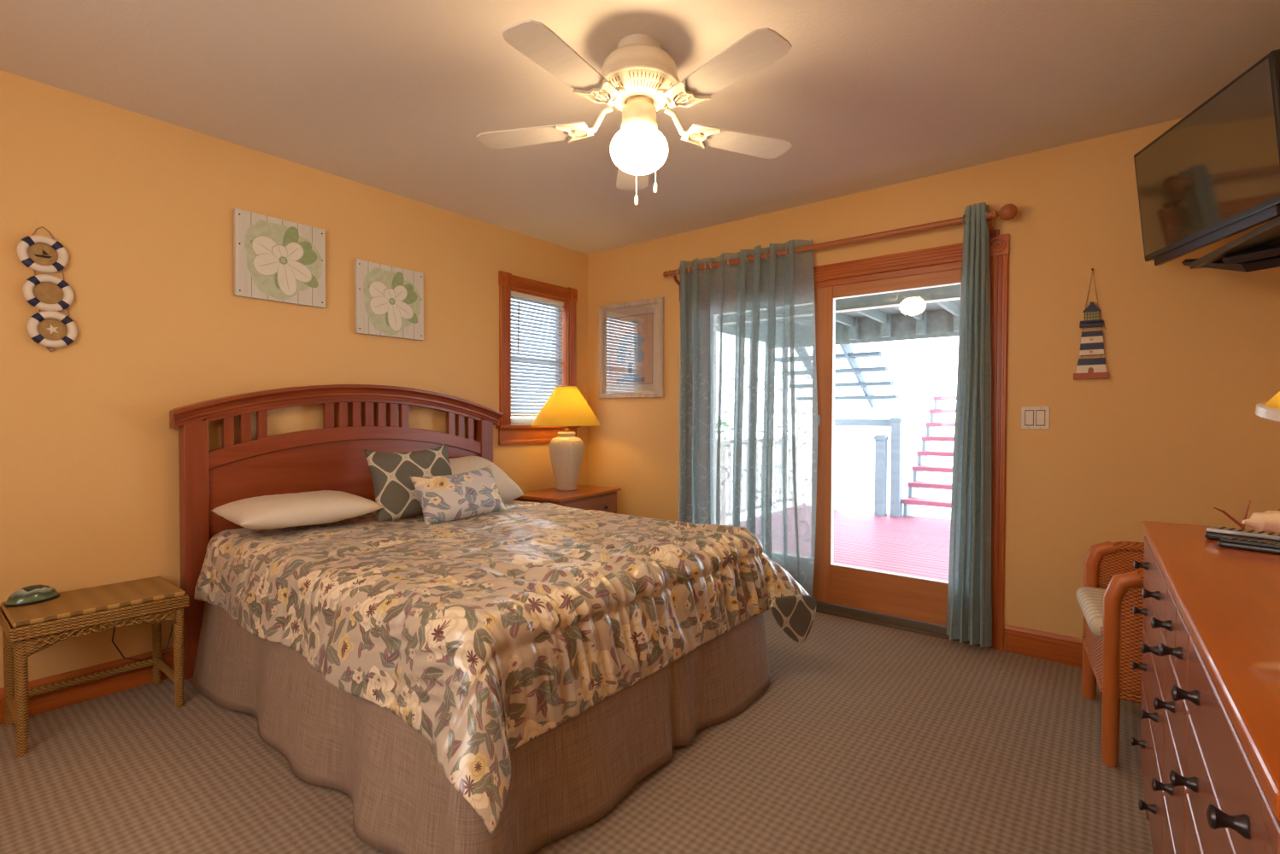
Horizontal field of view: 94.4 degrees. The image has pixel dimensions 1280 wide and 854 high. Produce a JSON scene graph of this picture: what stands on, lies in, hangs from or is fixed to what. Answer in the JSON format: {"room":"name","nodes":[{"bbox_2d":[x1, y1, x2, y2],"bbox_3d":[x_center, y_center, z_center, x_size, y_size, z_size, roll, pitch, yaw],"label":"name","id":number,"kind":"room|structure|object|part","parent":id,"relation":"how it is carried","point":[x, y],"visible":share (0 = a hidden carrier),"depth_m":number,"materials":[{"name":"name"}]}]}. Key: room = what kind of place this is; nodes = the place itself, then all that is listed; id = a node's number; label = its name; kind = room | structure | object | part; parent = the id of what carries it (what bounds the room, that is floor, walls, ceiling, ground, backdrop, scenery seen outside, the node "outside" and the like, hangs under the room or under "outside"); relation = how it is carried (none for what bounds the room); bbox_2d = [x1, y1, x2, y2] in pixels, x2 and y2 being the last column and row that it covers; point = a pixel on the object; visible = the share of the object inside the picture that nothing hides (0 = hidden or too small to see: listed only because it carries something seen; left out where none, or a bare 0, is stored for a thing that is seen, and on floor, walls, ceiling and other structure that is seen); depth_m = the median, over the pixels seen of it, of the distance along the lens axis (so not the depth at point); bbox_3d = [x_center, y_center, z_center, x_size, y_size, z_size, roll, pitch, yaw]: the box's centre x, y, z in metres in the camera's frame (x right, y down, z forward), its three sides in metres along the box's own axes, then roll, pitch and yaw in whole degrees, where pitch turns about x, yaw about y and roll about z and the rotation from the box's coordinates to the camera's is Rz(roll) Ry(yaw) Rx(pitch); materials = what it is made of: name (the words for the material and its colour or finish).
{"room":"bedroom","nodes":[
{"label":"bedroom","id":0,"kind":"room"},
{"bbox_2d":[0,70,587,688],"bbox_3d":[-1.794,-0.122,3.086,0.150,2.440,4.550,1,1,38],"label":"wall","id":1,"kind":"structure","parent":0,"point":[141,207],"depth_m":2.57,"materials":[{"name":"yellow paint"}]},
{"bbox_2d":[16,226,77,352],"bbox_3d":[-2.292,-0.534,2.293,0.032,0.485,0.165,1,1,38],"label":"decoration","id":2,"kind":"object","parent":1,"relation":"attached to","point":[49,328],"visible":1,"depth_m":2.29,"materials":[{"name":"beige paint"}]},
{"bbox_2d":[0,646,174,724],"bbox_3d":[-1.779,1.035,2.995,0.016,0.130,4.400,1,1,38],"label":"baseboard","id":3,"kind":"structure","parent":1,"relation":"attached to","point":[71,695],"depth_m":2.41,"materials":[{"name":"brown wood"}]},
{"bbox_2d":[111,622,173,661],"bbox_3d":[-2.127,0.843,2.538,0.031,0.313,0.209,1,1,38],"label":"power cord","id":4,"kind":"object","parent":1,"relation":"attached to","point":[173,623],"visible":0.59,"depth_m":2.50,"materials":[{"name":"black plastic"}]},
{"bbox_2d":[233,208,325,308],"bbox_3d":[-1.777,-0.824,2.939,0.033,0.405,0.405,1,1,38],"label":"picture","id":5,"kind":"object","parent":1,"relation":"attached to","point":[275,260],"visible":1,"depth_m":2.91,"materials":[{"name":"green paint"}]},
{"bbox_2d":[353,258,423,340],"bbox_3d":[-1.425,-0.717,3.385,0.033,0.400,0.400,1,1,38],"label":"picture","id":6,"kind":"object","parent":1,"relation":"attached to","point":[389,301],"visible":1,"depth_m":3.36,"materials":[{"name":"green paint"}]},
{"bbox_2d":[495,270,581,445],"bbox_3d":[-0.759,-0.471,4.325,0.165,1.174,0.781,1,1,38],"label":"window","id":7,"kind":"structure","parent":1,"relation":"in","point":[510,431],"depth_m":4.20,"materials":[{"name":"brown wood"}]},
{"bbox_3d":[-0.804,-0.492,4.361,0.030,0.945,0.541,1,1,38],"label":"sash","id":8,"kind":"part","parent":7,"relation":"part of","materials":[{"name":"white plastic"}]},
{"bbox_2d":[510,291,563,416],"bbox_3d":[-0.754,-0.513,4.321,0.048,0.877,0.535,1,1,38],"label":"window blind","id":9,"kind":"object","parent":7,"relation":"attached to","point":[532,408],"visible":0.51,"depth_m":4.30,"materials":[{"name":"white plastic"}]},
{"bbox_3d":[-0.761,-0.083,4.332,0.024,0.017,0.525,1,1,38],"label":"rail","id":10,"kind":"part","parent":9,"relation":"part of","materials":[{"name":"white plastic"}]},
{"bbox_3d":[-0.753,-0.007,4.327,0.145,0.025,0.781,1,1,38],"label":"sill","id":11,"kind":"part","parent":7,"relation":"part of","materials":[{"name":"brown wood"}]},
{"bbox_3d":[-0.721,-1.008,4.287,0.018,0.088,0.565,1,1,38],"label":"head casing","id":12,"kind":"part","parent":7,"relation":"part of","materials":[{"name":"brown wood"}]},
{"bbox_2d":[0,608,1153,853],"bbox_3d":[-0.298,1.175,1.805,4.120,0.100,4.670,1,1,38],"label":"floor","id":13,"kind":"structure","parent":0,"point":[862,737],"depth_m":1.90,"materials":[{"name":"carpet"}]},
{"bbox_2d":[0,576,189,757],"bbox_3d":[-2.091,0.880,2.280,0.376,0.462,0.491,1,1,38],"label":"bench","id":14,"kind":"object","parent":13,"relation":"on","point":[155,601],"visible":1,"depth_m":2.20,"materials":[{"name":"brown wood"}]},
{"bbox_3d":[-2.348,0.911,2.207,0.034,0.400,0.034,1,1,38],"label":"leg","id":15,"kind":"part","parent":14,"relation":"part of","materials":[{"name":"brown wicker"}]},
{"bbox_3d":[-2.101,0.916,2.011,0.034,0.400,0.034,1,1,38],"label":"leg","id":16,"kind":"part","parent":14,"relation":"part of","materials":[{"name":"brown wicker"}]},
{"bbox_2d":[3,584,59,607],"bbox_3d":[-2.262,0.620,2.205,0.113,0.060,0.149,1,1,38],"label":"alarm clock","id":17,"kind":"object","parent":14,"relation":"on","point":[32,595],"visible":1,"depth_m":2.18,"materials":[{"name":"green plastic"}]},
{"bbox_3d":[-2.078,0.907,2.548,0.034,0.400,0.034,1,1,38],"label":"leg","id":18,"kind":"part","parent":14,"relation":"part of","materials":[{"name":"brown wicker"}]},
{"bbox_3d":[-1.831,0.911,2.352,0.034,0.400,0.034,1,1,38],"label":"leg","id":19,"kind":"part","parent":14,"relation":"part of","materials":[{"name":"brown wicker"}]},
{"bbox_2d":[169,384,770,853],"bbox_3d":[-0.704,0.448,2.613,2.121,1.325,1.736,1,1,38],"label":"bed","id":20,"kind":"object","parent":13,"relation":"on","point":[565,779],"visible":0.5,"depth_m":2.08,"materials":[{"name":"brown fabric"}]},
{"bbox_3d":[-1.981,0.538,2.634,0.075,1.135,0.090,1,1,38],"label":"post","id":21,"kind":"part","parent":20,"relation":"part of","materials":[{"name":"red wood"}]},
{"bbox_3d":[-1.482,-0.116,3.222,0.130,0.224,1.736,1,1,38],"label":"crown rail","id":22,"kind":"part","parent":20,"relation":"part of","materials":[{"name":"red wood"}]},
{"bbox_3d":[-1.494,-0.098,3.232,0.050,0.141,1.480,1,1,38],"label":"rail","id":23,"kind":"part","parent":20,"relation":"part of","materials":[{"name":"red wood"}]},
{"bbox_3d":[-1.500,0.442,3.244,0.020,0.750,1.480,1,1,38],"label":"headboard","id":24,"kind":"part","parent":20,"relation":"part of","materials":[{"name":"red wood"}]},
{"bbox_3d":[-1.495,0.089,3.235,0.050,0.188,1.480,1,1,38],"label":"arched rail","id":25,"kind":"part","parent":20,"relation":"part of","materials":[{"name":"red wood"}]},
{"bbox_3d":[-1.015,0.521,3.854,0.075,1.135,0.090,1,1,38],"label":"post","id":26,"kind":"part","parent":20,"relation":"part of","materials":[{"name":"red wood"}]},
{"bbox_2d":[193,499,816,835],"bbox_3d":[-0.572,0.679,2.594,2.104,0.486,1.831,1,1,38],"label":"quilt","id":27,"kind":"object","parent":20,"relation":"on","point":[484,635],"visible":0.94,"depth_m":1.88,"materials":[{"name":"fabric"}]},
{"bbox_2d":[210,490,384,529],"bbox_3d":[-1.548,0.375,2.707,0.380,0.136,0.600,1,1,38],"label":"bed pillow","id":28,"kind":"object","parent":27,"relation":"on","point":[273,512],"visible":1,"depth_m":2.58,"materials":[{"name":"beige fabric"}]},
{"bbox_2d":[364,444,452,522],"bbox_3d":[-1.142,0.277,3.002,0.436,0.370,0.213,-1,1,-39],"label":"cushion","id":29,"kind":"object","parent":27,"relation":"on","point":[394,489],"visible":0.72,"depth_m":2.91,"materials":[{"name":"grey fabric"}]},
{"bbox_2d":[410,464,506,524],"bbox_3d":[-0.904,0.338,2.981,0.457,0.266,0.185,-1,1,-44],"label":"floral cushion","id":30,"kind":"object","parent":27,"relation":"on","point":[442,499],"visible":1,"depth_m":2.91,"materials":[{"name":"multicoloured fabric"}]},
{"bbox_2d":[448,455,524,502],"bbox_3d":[-1.001,0.327,3.428,0.365,0.302,0.592,1,1,30],"label":"bed pillow","id":31,"kind":"object","parent":27,"relation":"on","point":[508,490],"visible":0.25,"depth_m":3.47,"materials":[{"name":"beige fabric"}]},
{"bbox_3d":[-0.689,0.637,2.636,1.920,0.225,1.520,1,1,38],"label":"mattress","id":32,"kind":"part","parent":20,"relation":"part of","materials":[{"name":"fabric"}]},
{"bbox_2d":[513,484,622,513],"bbox_3d":[-0.496,0.766,4.140,0.449,0.638,0.710,1,1,31],"label":"nightstand","id":33,"kind":"object","parent":13,"relation":"on","point":[585,497],"visible":0.11,"depth_m":4.03,"materials":[{"name":"brown wood"}]},
{"bbox_2d":[531,386,601,491],"bbox_3d":[-0.522,0.079,4.213,0.496,0.733,0.496,1,1,38],"label":"table lamp","id":34,"kind":"object","parent":33,"relation":"on","point":[566,406],"visible":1,"depth_m":4.11,"materials":[{"name":"beige ceramic"}]},
{"bbox_3d":[-0.522,-0.104,4.209,0.040,0.280,0.039,1,1,38],"label":"stem","id":35,"kind":"part","parent":34,"relation":"part of","materials":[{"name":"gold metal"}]},
{"bbox_3d":[-0.522,-0.148,4.209,0.496,0.279,0.496,1,1,38],"label":"lamp shade","id":36,"kind":"part","parent":34,"relation":"part of","materials":[{"name":"yellow fabric"}]},
{"bbox_3d":[-0.331,0.567,4.038,0.014,0.160,0.590,1,1,31],"label":"drawer","id":37,"kind":"part","parent":33,"relation":"part of","materials":[{"name":"brown wood"}]},
{"bbox_2d":[1075,540,1144,768],"bbox_3d":[1.958,0.693,2.062,0.675,0.871,0.607,1,1,31],"label":"wicker armchair","id":38,"kind":"object","parent":13,"relation":"on","point":[1112,637],"visible":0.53,"depth_m":1.97,"materials":[{"name":"red wicker"}]},
{"bbox_2d":[1075,587,1105,638],"bbox_3d":[1.907,0.689,2.093,0.555,0.073,0.482,1,1,31],"label":"seat cushion","id":39,"kind":"object","parent":38,"relation":"on","point":[1089,599],"depth_m":2.18,"materials":[{"name":"beige fabric"}]},
{"bbox_3d":[1.883,0.792,2.432,0.106,0.659,0.055,1,1,31],"label":"leg","id":40,"kind":"part","parent":38,"relation":"part of","materials":[{"name":"brown wood"}]},
{"bbox_3d":[2.089,0.682,2.310,0.500,0.416,0.026,1,1,31],"label":"arm panel","id":41,"kind":"part","parent":38,"relation":"part of","materials":[{"name":"red wicker"}]},
{"bbox_3d":[1.596,0.799,1.961,0.106,0.659,0.055,1,1,31],"label":"leg","id":42,"kind":"part","parent":38,"relation":"part of","materials":[{"name":"brown wood"}]},
{"bbox_3d":[2.090,0.484,2.302,0.506,0.079,0.040,1,1,31],"label":"arm rail","id":43,"kind":"part","parent":38,"relation":"part of","materials":[{"name":"red wicker"}]},
{"bbox_3d":[1.797,0.689,1.832,0.500,0.416,0.026,1,1,31],"label":"arm panel","id":44,"kind":"part","parent":38,"relation":"part of","materials":[{"name":"red wicker"}]},
{"bbox_3d":[1.803,0.491,1.831,0.506,0.079,0.040,1,1,31],"label":"arm rail","id":45,"kind":"part","parent":38,"relation":"part of","materials":[{"name":"orange wood"}]},
{"bbox_2d":[1130,521,1279,853],"bbox_3d":[1.180,0.718,1.014,0.467,0.850,1.634,1,1,37],"label":"dresser","id":46,"kind":"object","parent":13,"relation":"on","point":[1209,743],"visible":1,"depth_m":0.92,"materials":[{"name":"brown wood"}]},
{"bbox_3d":[1.392,0.883,1.657,0.030,0.024,0.024,1,1,37],"label":"knob","id":47,"kind":"part","parent":46,"relation":"part of","materials":[{"name":"brown metal"}]},
{"bbox_3d":[1.393,0.668,1.653,0.030,0.024,0.024,1,1,37],"label":"knob","id":48,"kind":"part","parent":46,"relation":"part of","materials":[{"name":"brown metal"}]},
{"bbox_3d":[1.393,0.513,1.650,0.030,0.024,0.024,1,1,37],"label":"knob","id":49,"kind":"part","parent":46,"relation":"part of","materials":[{"name":"brown metal"}]},
{"bbox_3d":[1.393,0.385,1.648,0.030,0.024,0.024,1,1,37],"label":"knob","id":50,"kind":"part","parent":46,"relation":"part of","materials":[{"name":"brown metal"}]},
{"bbox_3d":[1.183,0.887,1.383,0.030,0.024,0.024,1,1,37],"label":"knob","id":51,"kind":"part","parent":46,"relation":"part of","materials":[{"name":"brown metal"}]},
{"bbox_3d":[1.184,0.672,1.379,0.030,0.024,0.024,1,1,37],"label":"knob","id":52,"kind":"part","parent":46,"relation":"part of","materials":[{"name":"brown metal"}]},
{"bbox_3d":[1.185,0.517,1.377,0.030,0.024,0.024,1,1,37],"label":"knob","id":53,"kind":"part","parent":46,"relation":"part of","materials":[{"name":"brown metal"}]},
{"bbox_3d":[1.185,0.389,1.375,0.030,0.024,0.024,1,1,37],"label":"knob","id":54,"kind":"part","parent":46,"relation":"part of","materials":[{"name":"brown metal"}]},
{"bbox_3d":[1.309,0.885,1.503,0.024,0.242,0.662,1,1,37],"label":"drawer","id":55,"kind":"part","parent":46,"relation":"part of","materials":[{"name":"brown wood"}]},
{"bbox_3d":[1.310,0.671,1.500,0.024,0.172,0.662,1,1,37],"label":"drawer","id":56,"kind":"part","parent":46,"relation":"part of","materials":[{"name":"brown wood"}]},
{"bbox_3d":[1.310,0.516,1.497,0.024,0.122,0.662,1,1,37],"label":"drawer","id":57,"kind":"part","parent":46,"relation":"part of","materials":[{"name":"brown wood"}]},
{"bbox_3d":[1.311,0.387,1.495,0.024,0.119,0.662,1,1,37],"label":"drawer","id":58,"kind":"part","parent":46,"relation":"part of","materials":[{"name":"brown wood"}]},
{"bbox_3d":[1.034,0.392,1.176,0.030,0.024,0.024,1,1,37],"label":"knob","id":59,"kind":"part","parent":46,"relation":"part of","materials":[{"name":"brown metal"}]},
{"bbox_3d":[0.981,0.676,1.112,0.030,0.024,0.024,1,1,37],"label":"knob","id":60,"kind":"part","parent":46,"relation":"part of","materials":[{"name":"brown metal"}]},
{"bbox_3d":[0.981,0.521,1.110,0.030,0.024,0.024,1,1,37],"label":"knob","id":61,"kind":"part","parent":46,"relation":"part of","materials":[{"name":"brown metal"}]},
{"bbox_3d":[1.002,0.891,1.100,0.024,0.242,0.337,1,1,37],"label":"drawer","id":62,"kind":"part","parent":46,"relation":"part of","materials":[{"name":"brown wood"}]},
{"bbox_3d":[0.930,0.394,1.039,0.030,0.024,0.024,1,1,37],"label":"knob","id":63,"kind":"part","parent":46,"relation":"part of","materials":[{"name":"brown metal"}]},
{"bbox_3d":[1.056,0.392,1.160,0.024,0.119,0.164,1,1,37],"label":"drawer","id":64,"kind":"part","parent":46,"relation":"part of","materials":[{"name":"brown wood"}]},
{"bbox_3d":[1.002,0.676,1.096,0.024,0.172,0.337,1,1,37],"label":"drawer","id":65,"kind":"part","parent":46,"relation":"part of","materials":[{"name":"brown wood"}]},
{"bbox_3d":[1.003,0.521,1.093,0.024,0.122,0.337,1,1,37],"label":"drawer","id":66,"kind":"part","parent":46,"relation":"part of","materials":[{"name":"brown wood"}]},
{"bbox_3d":[0.951,0.394,1.023,0.024,0.119,0.164,1,1,37],"label":"drawer","id":67,"kind":"part","parent":46,"relation":"part of","materials":[{"name":"brown wood"}]},
{"bbox_3d":[0.804,0.524,0.877,0.030,0.024,0.024,1,1,37],"label":"knob","id":68,"kind":"part","parent":46,"relation":"part of","materials":[{"name":"brown metal"}]},
{"bbox_3d":[0.804,0.396,0.875,0.030,0.024,0.024,1,1,37],"label":"knob","id":69,"kind":"part","parent":46,"relation":"part of","materials":[{"name":"brown metal"}]},
{"bbox_3d":[0.721,0.682,0.726,0.024,0.172,0.577,1,1,37],"label":"drawer","id":70,"kind":"part","parent":46,"relation":"part of","materials":[{"name":"brown wood"}]},
{"bbox_3d":[0.721,0.527,0.724,0.024,0.122,0.577,1,1,37],"label":"drawer","id":71,"kind":"part","parent":46,"relation":"part of","materials":[{"name":"brown wood"}]},
{"bbox_3d":[0.596,0.400,0.601,0.030,0.024,0.024,1,1,37],"label":"knob","id":72,"kind":"part","parent":46,"relation":"part of","materials":[{"name":"brown metal"}]},
{"bbox_3d":[0.722,0.398,0.721,0.024,0.119,0.577,1,1,37],"label":"drawer","id":73,"kind":"part","parent":46,"relation":"part of","materials":[{"name":"brown wood"}]},
{"bbox_2d":[1204,526,1279,543],"bbox_3d":[1.509,0.271,1.442,0.055,0.032,0.191,0,1,-32],"label":"book","id":74,"kind":"object","parent":46,"relation":"on","point":[1215,533],"visible":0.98,"depth_m":1.46,"materials":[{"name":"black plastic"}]},
{"bbox_2d":[1213,499,1279,534],"bbox_3d":[1.664,0.231,1.576,0.196,0.113,0.094,1,1,38],"label":"conch shell","id":75,"kind":"object","parent":46,"relation":"on","point":[1269,521],"visible":0.91,"depth_m":1.56,"materials":[{"name":"beige"}]},
{"bbox_2d":[1217,536,1279,555],"bbox_3d":[1.448,0.276,1.356,0.045,0.024,0.177,0,1,-33],"label":"remote control","id":76,"kind":"object","parent":46,"relation":"on","point":[1246,544],"visible":1,"depth_m":1.37,"materials":[{"name":"black plastic"}]},
{"bbox_3d":[1.448,0.270,1.356,0.039,0.008,0.169,0,1,-33],"label":"plate","id":77,"kind":"part","parent":76,"relation":"part of","materials":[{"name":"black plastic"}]},
{"bbox_2d":[1254,391,1279,422],"bbox_3d":[1.636,0.071,1.407,0.246,0.435,0.246,1,1,38],"label":"desk lamp","id":78,"kind":"object","parent":46,"relation":"on","point":[1270,410],"visible":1,"depth_m":1.44,"materials":[{"name":"gold metal"}]},
{"bbox_3d":[1.636,-0.071,1.406,0.231,0.152,0.231,1,1,38],"label":"lamp shade","id":79,"kind":"part","parent":78,"relation":"part of","materials":[{"name":"yellow fabric"}]},
{"bbox_2d":[0,0,1279,254],"bbox_3d":[-0.280,-1.375,1.774,4.120,0.120,4.700,1,1,38],"label":"ceiling","id":80,"kind":"structure","parent":0,"point":[395,96],"depth_m":2.28,"materials":[{"name":"white paint"}]},
{"bbox_2d":[476,19,792,205],"bbox_3d":[-0.011,-1.065,2.028,1.167,0.506,1.149,1,1,38],"label":"ceiling fan","id":81,"kind":"object","parent":80,"relation":"hanging from","point":[638,79],"visible":1,"depth_m":1.96,"materials":[{"name":"white metal"}]},
{"bbox_3d":[-0.385,-1.063,2.161,0.420,0.013,0.142,0,1,15],"label":"blade","id":82,"kind":"part","parent":81,"relation":"part of","materials":[{"name":"white wood"}]},
{"bbox_3d":[-0.216,-1.056,1.728,0.142,0.013,0.420,1,1,33],"label":"blade","id":83,"kind":"part","parent":81,"relation":"part of","materials":[{"name":"white wood"}]},
{"bbox_3d":[-0.026,-1.067,2.455,0.142,0.013,0.420,0,1,-3],"label":"blade","id":84,"kind":"part","parent":81,"relation":"part of","materials":[{"name":"white wood"}]},
{"bbox_3d":[-0.009,-0.930,2.150,0.014,0.233,0.061,0,1,-11],"label":"pull chain","id":85,"kind":"part","parent":81,"relation":"part of","materials":[{"name":"white plastic"}]},
{"bbox_3d":[-0.003,-0.965,2.063,0.202,0.152,0.202,1,1,38],"label":"light globe","id":86,"kind":"part","parent":81,"relation":"part of","materials":[{"name":"white glass"}]},
{"bbox_3d":[0.042,-0.950,2.139,0.014,0.192,0.061,1,1,38],"label":"pull chain","id":87,"kind":"part","parent":81,"relation":"part of","materials":[{"name":"white plastic"}]},
{"bbox_3d":[0.248,-1.055,1.756,0.142,0.013,0.420,-1,1,-39],"label":"blade","id":88,"kind":"part","parent":81,"relation":"part of","materials":[{"name":"white wood"}]},
{"bbox_3d":[0.365,-1.062,2.205,0.420,0.013,0.142,0,1,-21],"label":"blade","id":89,"kind":"part","parent":81,"relation":"part of","materials":[{"name":"white wood"}]},
{"bbox_2d":[833,508,951,581],"bbox_3d":[2.482,1.138,5.323,3.990,0.025,4.218,1,1,38],"label":"floor","id":90,"kind":"structure","parent":0,"point":[917,546],"depth_m":5.71,"materials":[{"name":"red paint"}]},
{"bbox_2d":[833,419,891,510],"bbox_3d":[2.824,0.493,7.557,0.755,1.190,0.060,1,1,38],"label":"deck railing","id":91,"kind":"object","parent":90,"relation":"on","point":[837,422],"visible":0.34,"depth_m":7.71,"materials":[{"name":"white wood"}]},
{"bbox_3d":[2.556,0.534,7.771,0.070,1.100,0.060,1,1,38],"label":"post","id":92,"kind":"part","parent":91,"relation":"part of","materials":[{"name":"white plastic"}]},
{"bbox_3d":[2.834,-0.056,7.542,0.735,0.090,0.040,1,1,38],"label":"rail","id":93,"kind":"part","parent":91,"relation":"part of","materials":[{"name":"white wood"}]},
{"bbox_2d":[872,434,889,516],"bbox_3d":[2.986,0.597,7.341,0.151,0.992,0.180,1,1,38],"label":"railing post","id":94,"kind":"object","parent":90,"relation":"on","point":[881,441],"visible":1,"depth_m":7.29,"materials":[{"name":"white wood"}]},
{"bbox_2d":[888,417,905,517],"bbox_3d":[3.148,0.488,7.263,0.149,1.212,0.180,1,1,38],"label":"railing post","id":95,"kind":"object","parent":90,"relation":"on","point":[896,443],"visible":1,"depth_m":7.21,"materials":[{"name":"white wood"}]},
{"bbox_2d":[902,395,956,516],"bbox_3d":[4.181,0.334,7.592,1.065,1.517,1.824,1,1,38],"label":"stairs","id":96,"kind":"structure","parent":90,"relation":"on","point":[908,503],"depth_m":7.56,"materials":[{"name":"red paint"}]},
{"bbox_2d":[835,284,960,345],"bbox_3d":[2.421,-1.187,5.244,4.130,0.315,4.090,1,1,38],"label":"ceiling","id":97,"kind":"structure","parent":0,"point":[915,323],"depth_m":6.95,"materials":[{"name":"grey wood"}]},
{"bbox_2d":[835,297,960,312],"bbox_3d":[2.397,-1.087,5.200,4.030,0.017,0.020,1,1,38],"label":"trim","id":98,"kind":"structure","parent":97,"relation":"attached to","point":[954,298],"depth_m":5.26,"materials":[{"name":"white plastic"}]},
{"bbox_2d":[587,117,1279,650],"bbox_3d":[1.128,-0.120,3.578,3.820,2.440,0.150,1,1,38],"label":"wall","id":99,"kind":"structure","parent":0,"point":[1174,434],"depth_m":2.78,"materials":[{"name":"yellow paint"}]},
{"bbox_2d":[598,297,663,399],"bbox_3d":[-0.074,-0.573,4.409,0.608,0.714,0.026,1,1,38],"label":"picture","id":100,"kind":"object","parent":99,"relation":"attached to","point":[631,333],"visible":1,"depth_m":4.40,"materials":[{"name":"brown wood"}]},
{"bbox_2d":[663,203,1017,293],"bbox_3d":[0.999,-1.002,3.493,2.087,0.166,0.130,1,1,38],"label":"curtain rod","id":101,"kind":"object","parent":99,"relation":"attached to","point":[1007,212],"visible":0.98,"depth_m":3.18,"materials":[{"name":"brown wood"}]},
{"bbox_2d":[676,239,817,597],"bbox_3d":[0.638,-0.022,3.759,0.990,2.187,0.112,1,1,38],"label":"curtain","id":102,"kind":"object","parent":101,"relation":"hanging from","point":[748,400],"visible":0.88,"depth_m":3.68,"materials":[{"name":"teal fabric"}]},
{"bbox_2d":[946,202,992,647],"bbox_3d":[1.649,-0.008,2.956,0.207,2.182,0.096,1,1,38],"label":"curtain","id":103,"kind":"object","parent":101,"relation":"hanging from","point":[969,618],"visible":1,"depth_m":2.93,"materials":[{"name":"teal fabric"}]},
{"bbox_2d":[679,233,1009,651],"bbox_3d":[1.088,0.068,3.592,1.959,2.063,0.182,1,1,38],"label":"door","id":104,"kind":"structure","parent":99,"relation":"in","point":[918,605],"depth_m":3.27,"materials":[{"name":"brown wood"}]},
{"bbox_3d":[0.789,0.101,3.856,0.920,1.874,0.040,1,1,38],"label":"fixed sash","id":105,"kind":"part","parent":104,"relation":"part of","materials":[{"name":"brown wood"}]},
{"bbox_3d":[1.066,-0.040,3.531,0.022,0.066,0.009,1,1,38],"label":"handle plate","id":106,"kind":"part","parent":104,"relation":"part of","materials":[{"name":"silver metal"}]},
{"bbox_3d":[1.405,0.113,3.299,0.883,1.874,0.040,1,1,38],"label":"sliding sash","id":107,"kind":"part","parent":104,"relation":"part of","materials":[{"name":"brown wood"}]},
{"bbox_3d":[1.047,-0.910,3.524,1.770,0.090,0.018,1,1,38],"label":"head casing","id":108,"kind":"part","parent":104,"relation":"part of","materials":[{"name":"brown wood"}]},
{"bbox_3d":[1.405,0.113,3.299,0.673,1.874,0.036,1,1,38],"label":"sash rail","id":109,"kind":"part","parent":104,"relation":"part of","materials":[{"name":"brown wood"}]},
{"bbox_3d":[1.046,0.118,3.540,1.955,1.965,0.018,1,1,38],"label":"casing","id":110,"kind":"part","parent":104,"relation":"part of","materials":[{"name":"brown wood"}]},
{"bbox_2d":[1020,406,1050,429],"bbox_3d":[1.907,-0.044,2.859,0.117,0.111,0.012,1,1,38],"label":"light switch","id":111,"kind":"object","parent":99,"relation":"attached to","point":[1031,418],"visible":1,"depth_m":2.86,"materials":[{"name":"beige paint"}]},
{"bbox_2d":[1004,624,1082,668],"bbox_3d":[2.192,1.054,2.647,0.965,0.130,0.016,1,1,38],"label":"baseboard","id":112,"kind":"structure","parent":99,"relation":"attached to","point":[1047,646],"depth_m":2.84,"materials":[{"name":"brown wood"}]},
{"bbox_2d":[1073,268,1109,379],"bbox_3d":[2.070,-0.473,2.714,0.130,0.506,0.028,1,1,38],"label":"lighthouse","id":113,"kind":"object","parent":99,"relation":"attached to","point":[1091,342],"visible":1,"depth_m":2.71,"materials":[{"name":"wood"}]},
{"bbox_3d":[2.064,-0.261,2.711,0.020,0.025,0.004,1,1,38],"label":"door","id":114,"kind":"part","parent":113,"relation":"part of","materials":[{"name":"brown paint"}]},
{"bbox_3d":[2.081,-0.517,2.711,0.093,0.410,0.008,1,1,40],"label":"cord","id":115,"kind":"part","parent":113,"relation":"part of","materials":[{"name":"fabric"}]},
{"bbox_3d":[1.318,-0.070,0.622,0.150,2.440,4.550,1,1,38],"label":"wall","id":116,"kind":"structure","parent":0,"visible":0},
{"bbox_2d":[1133,48,1279,265],"bbox_3d":[2.098,-0.865,2.014,0.383,0.464,0.716,0,1,14],"label":"television","id":117,"kind":"object","parent":116,"relation":"attached to","point":[1213,176],"visible":1,"depth_m":1.97,"materials":[{"name":"black plastic"}]},
{"bbox_2d":[1181,216,1279,272],"bbox_3d":[1.974,-0.559,1.862,0.363,0.110,0.639,1,1,38],"label":"shelf","id":118,"kind":"object","parent":116,"relation":"attached to","point":[1259,249],"visible":1,"depth_m":1.89,"materials":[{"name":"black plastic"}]},
{"bbox_3d":[2.016,-0.559,1.880,0.153,0.110,0.623,0,1,0],"label":"bracket arm","id":119,"kind":"part","parent":118,"relation":"part of","materials":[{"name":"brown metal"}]},
{"label":"outside","id":120,"kind":"structure","parent":0,"visible":0},
{"bbox_2d":[837,439,953,519],"bbox_3d":[27.577,2.822,40.112,120.000,0.100,89.800,1,1,38],"label":"ground","id":121,"kind":"structure","parent":120,"point":[856,457],"depth_m":34.53,"materials":[{"name":"white"}]},
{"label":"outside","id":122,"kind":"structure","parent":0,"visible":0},
{"bbox_2d":[834,341,948,414],"bbox_3d":[3.000,-0.931,9.324,2.800,1.440,2.900,1,1,38],"label":"stairs","id":123,"kind":"structure","parent":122,"point":[848,354],"depth_m":8.71,"materials":[{"name":"wood timber"}]}
]}

